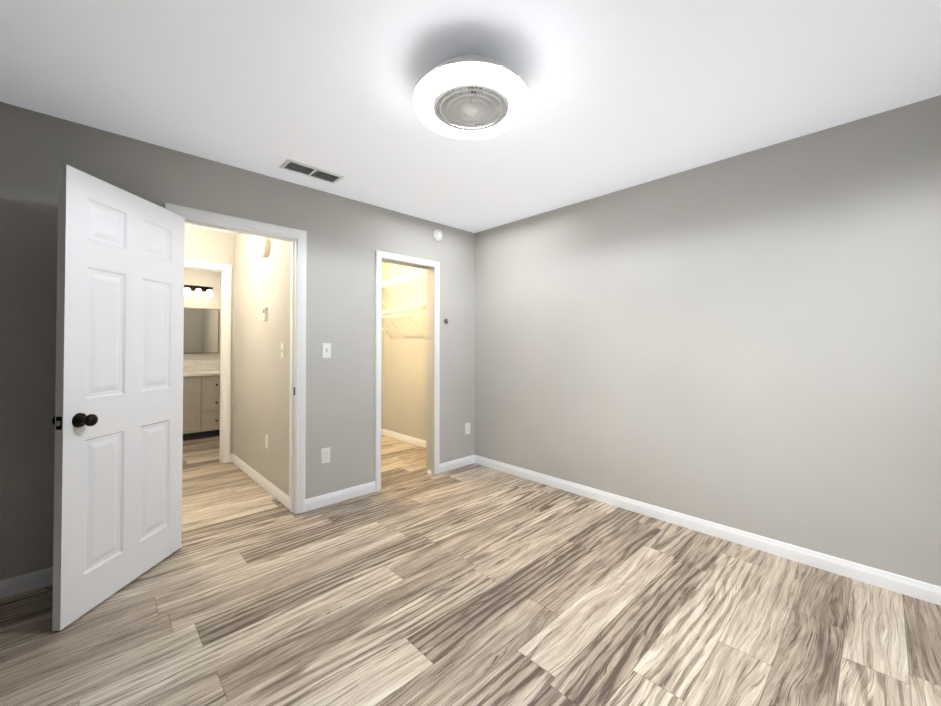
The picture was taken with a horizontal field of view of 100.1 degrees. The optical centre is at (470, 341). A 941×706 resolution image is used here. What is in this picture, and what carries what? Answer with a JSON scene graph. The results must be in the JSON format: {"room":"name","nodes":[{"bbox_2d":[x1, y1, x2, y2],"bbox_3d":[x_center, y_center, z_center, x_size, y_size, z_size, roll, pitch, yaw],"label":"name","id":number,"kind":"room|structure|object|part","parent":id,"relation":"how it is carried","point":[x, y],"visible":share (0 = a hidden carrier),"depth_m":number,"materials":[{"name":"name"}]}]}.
{"room":"empty bedroom","nodes":[
{"label":"empty bedroom","id":0,"kind":"room"},
{"bbox_2d":[183,269,220,359],"bbox_3d":[-4.297,0.081,5.343,1.680,2.440,0.120,1,-1,-44],"label":"wall","id":1,"kind":"structure","parent":0,"point":[202,278],"depth_m":5.70,"materials":[{"name":"beige paint"}]},
{"bbox_2d":[184,284,212,296],"bbox_3d":[-3.851,-0.711,5.567,0.380,0.161,0.186,1,-1,-44],"label":"sconce","id":2,"kind":"object","parent":1,"relation":"attached to","point":[198,290],"visible":0.98,"depth_m":5.57,"materials":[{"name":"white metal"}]},
{"bbox_2d":[183,307,218,353],"bbox_3d":[-3.870,-0.149,5.656,0.445,0.650,0.020,1,-1,-44],"label":"bathroom mirror","id":3,"kind":"object","parent":1,"relation":"attached to","point":[201,330],"visible":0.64,"depth_m":5.65,"materials":[{"name":"clear glass"}]},
{"bbox_2d":[0,102,474,579],"bbox_3d":[-1.406,0.050,2.888,4.139,2.440,0.120,1,-1,-44],"label":"wall","id":4,"kind":"structure","parent":0,"point":[347,238],"depth_m":2.60,"materials":[{"name":"beige paint"}]},
{"bbox_2d":[0,567,52,598],"bbox_3d":[-2.310,1.215,1.916,1.270,0.085,0.013,1,-1,-44],"label":"baseboard","id":5,"kind":"structure","parent":4,"relation":"attached to","point":[15,585],"depth_m":1.98,"materials":[{"name":"white wood"}]},
{"bbox_2d":[52,164,184,630],"bbox_3d":[-1.776,0.240,2.056,0.174,2.013,0.725,0,-1,0],"label":"door","id":6,"kind":"structure","parent":4,"relation":"in","point":[119,374],"depth_m":1.94,"materials":[{"name":"white wood"}]},
{"bbox_3d":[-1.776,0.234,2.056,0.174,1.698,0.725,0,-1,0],"label":"door knob","id":7,"kind":"part","parent":6,"relation":"part of","materials":[{"name":"black metal"}]},
{"bbox_2d":[164,202,306,513],"bbox_3d":[-1.584,0.217,2.703,0.850,2.100,0.138,1,-1,-44],"label":"door frame","id":8,"kind":"structure","parent":4,"relation":"attached to","point":[218,218],"depth_m":2.92,"materials":[{"name":"white wood"}]},
{"bbox_2d":[321,447,329,463],"bbox_3d":[-1.123,0.887,3.059,0.070,0.115,0.008,1,-1,-44],"label":"electrical outlet plate","id":9,"kind":"object","parent":4,"relation":"attached to","point":[325,455],"visible":1,"depth_m":3.06,"materials":[{"name":"white plastic"}]},
{"bbox_2d":[322,343,330,357],"bbox_3d":[-1.117,0.072,3.068,0.070,0.115,0.018,1,-1,-44],"label":"switch plate","id":10,"kind":"object","parent":4,"relation":"attached to","point":[326,350],"visible":1,"depth_m":3.07,"materials":[{"name":"white plastic"}]},
{"bbox_2d":[305,481,375,511],"bbox_3d":[-1.024,1.230,3.147,0.590,0.085,0.013,1,-1,-44],"label":"baseboard","id":11,"kind":"structure","parent":4,"relation":"attached to","point":[335,497],"depth_m":3.12,"materials":[{"name":"white wood"}]},
{"bbox_2d":[375,250,439,490],"bbox_3d":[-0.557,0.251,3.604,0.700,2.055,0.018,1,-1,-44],"label":"door frame","id":12,"kind":"structure","parent":4,"relation":"attached to","point":[379,255],"depth_m":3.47,"materials":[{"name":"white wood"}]},
{"bbox_2d":[433,229,442,240],"bbox_3d":[-0.312,-1.034,3.842,0.112,0.112,0.035,1,-1,-44],"label":"smoke detector","id":13,"kind":"object","parent":4,"relation":"attached to","point":[437,235],"visible":1,"depth_m":3.82,"materials":[{"name":"white plastic"}]},
{"bbox_2d":[440,455,474,472],"bbox_3d":[-0.129,1.242,4.004,0.489,0.085,0.013,1,-1,-44],"label":"baseboard","id":14,"kind":"structure","parent":4,"relation":"attached to","point":[456,463],"depth_m":3.99,"materials":[{"name":"white wood"}]},
{"bbox_2d":[465,423,469,434],"bbox_3d":[-0.028,0.910,4.108,0.070,0.115,0.008,1,-1,-44],"label":"electrical outlet plate","id":15,"kind":"object","parent":4,"relation":"attached to","point":[467,428],"visible":1,"depth_m":4.10,"materials":[{"name":"white plastic"}]},
{"bbox_2d":[233,233,290,495],"bbox_3d":[-1.913,0.060,3.657,0.110,2.440,1.692,1,-1,-44],"label":"wall","id":16,"kind":"structure","parent":0,"point":[261,388],"depth_m":3.52,"materials":[{"name":"beige paint"}]},
{"bbox_2d":[232,454,288,508],"bbox_3d":[-1.958,1.236,3.599,0.013,0.085,1.692,1,-1,-44],"label":"baseboard","id":17,"kind":"structure","parent":16,"relation":"attached to","point":[278,494],"depth_m":3.44,"materials":[{"name":"white wood"}]},
{"bbox_2d":[259,237,270,257],"bbox_3d":[-1.791,-0.819,3.424,0.052,0.180,0.180,1,-1,-44],"label":"door chime","id":18,"kind":"object","parent":16,"relation":"attached to","point":[264,247],"visible":0.94,"depth_m":3.38,"materials":[{"name":"beige plastic"}]},
{"bbox_2d":[262,307,267,320],"bbox_3d":[-1.794,-0.238,3.437,0.026,0.116,0.080,1,-1,-44],"label":"thermostat","id":19,"kind":"object","parent":16,"relation":"attached to","point":[264,313],"visible":1,"depth_m":3.42,"materials":[{"name":"white plastic"}]},
{"bbox_2d":[265,435,268,448],"bbox_3d":[-1.753,0.866,3.393,0.008,0.115,0.070,1,-1,-44],"label":"outlet","id":20,"kind":"object","parent":16,"relation":"attached to","point":[267,442],"visible":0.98,"depth_m":3.38,"materials":[{"name":"white plastic"}]},
{"bbox_2d":[280,343,283,357],"bbox_3d":[-1.501,0.073,3.132,0.018,0.115,0.070,1,-1,-44],"label":"light switch","id":21,"kind":"object","parent":16,"relation":"attached to","point":[282,350],"visible":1,"depth_m":3.13,"materials":[{"name":"white plastic"}]},
{"bbox_2d":[184,226,383,453],"bbox_3d":[-2.400,0.070,4.446,3.179,2.440,0.120,1,-1,-44],"label":"wall","id":22,"kind":"structure","parent":0,"point":[205,245],"depth_m":4.18,"materials":[{"name":"beige paint"}]},
{"bbox_2d":[184,259,231,463],"bbox_3d":[-2.902,0.233,3.950,0.850,2.100,0.138,1,-1,-44],"label":"door frame","id":23,"kind":"structure","parent":22,"relation":"attached to","point":[226,268],"depth_m":4.17,"materials":[{"name":"white wood"}]},
{"bbox_2d":[0,435,940,705],"bbox_3d":[-1.460,1.300,2.927,4.139,0.060,7.510,1,-1,-44],"label":"floor","id":24,"kind":"structure","parent":0,"point":[412,583],"depth_m":1.80,"materials":[{"name":"wood"}]},
{"bbox_2d":[183,375,219,440],"bbox_3d":[-3.874,0.880,5.253,1.100,0.839,0.576,1,-1,-44],"label":"bathroom vanity","id":25,"kind":"object","parent":24,"relation":"on","point":[201,406],"visible":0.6,"depth_m":5.21,"materials":[{"name":"beige wood"}]},
{"bbox_2d":[183,360,219,376],"bbox_3d":[-3.878,0.363,5.264,1.120,0.194,0.563,1,-1,-44],"label":"countertop","id":26,"kind":"structure","parent":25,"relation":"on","point":[201,368],"depth_m":5.58,"materials":[{"name":"white stone"}]},
{"bbox_2d":[0,0,940,233],"bbox_3d":[-1.460,-1.200,2.960,4.139,0.060,7.510,1,-1,-44],"label":"ceiling","id":27,"kind":"structure","parent":0,"point":[623,94],"depth_m":1.79,"materials":[{"name":"white paint"}]},
{"bbox_2d":[279,159,343,183],"bbox_3d":[-1.093,-1.169,2.729,0.385,0.007,0.165,1,-1,-44],"label":"ceiling vent","id":28,"kind":"object","parent":27,"relation":"in","point":[308,170],"visible":1,"depth_m":2.72,"materials":[{"name":"white plastic"}]},
{"bbox_2d":[413,54,528,139],"bbox_3d":[0.003,-1.096,1.735,0.507,0.179,0.507,1,-1,-44],"label":"light fixture","id":29,"kind":"object","parent":27,"relation":"attached to","point":[468,106],"depth_m":1.65,"materials":[{"name":"white plastic"}]},
{"bbox_3d":[0.003,-1.118,1.736,0.507,0.135,0.507,1,-1,-44],"label":"fan light fixture","id":30,"kind":"part","parent":29,"relation":"part of","materials":[{"name":"white plastic"}]},
{"bbox_3d":[0.003,-1.028,1.734,0.505,0.044,0.505,1,-1,-44],"label":"fan light fixture shade","id":31,"kind":"part","parent":29,"relation":"part of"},
{"bbox_2d":[384,95,940,586],"bbox_3d":[0.669,0.059,3.626,0.120,2.440,5.550,1,-1,-44],"label":"wall","id":32,"kind":"structure","parent":0,"point":[750,341],"depth_m":2.46,"materials":[{"name":"beige paint"}]},
{"bbox_2d":[381,271,426,338],"bbox_3d":[-0.737,-0.402,4.790,0.308,0.723,1.655,1,-1,-44],"label":"wire shelf","id":33,"kind":"object","parent":32,"relation":"attached to","point":[403,309],"visible":0.54,"depth_m":4.80,"materials":[{"name":"white metal"}]},
{"bbox_2d":[383,429,425,447],"bbox_3d":[-0.630,1.253,4.871,0.013,0.085,1.692,1,-1,-44],"label":"baseboard","id":34,"kind":"structure","parent":32,"relation":"attached to","point":[407,439],"depth_m":5.08,"materials":[{"name":"white wood"}]},
{"bbox_2d":[475,455,940,605],"bbox_3d":[1.248,1.228,2.910,0.013,0.085,3.498,1,-1,-44],"label":"baseboard","id":35,"kind":"structure","parent":32,"relation":"attached to","point":[920,590],"depth_m":2.41,"materials":[{"name":"white wood"}]}
]}

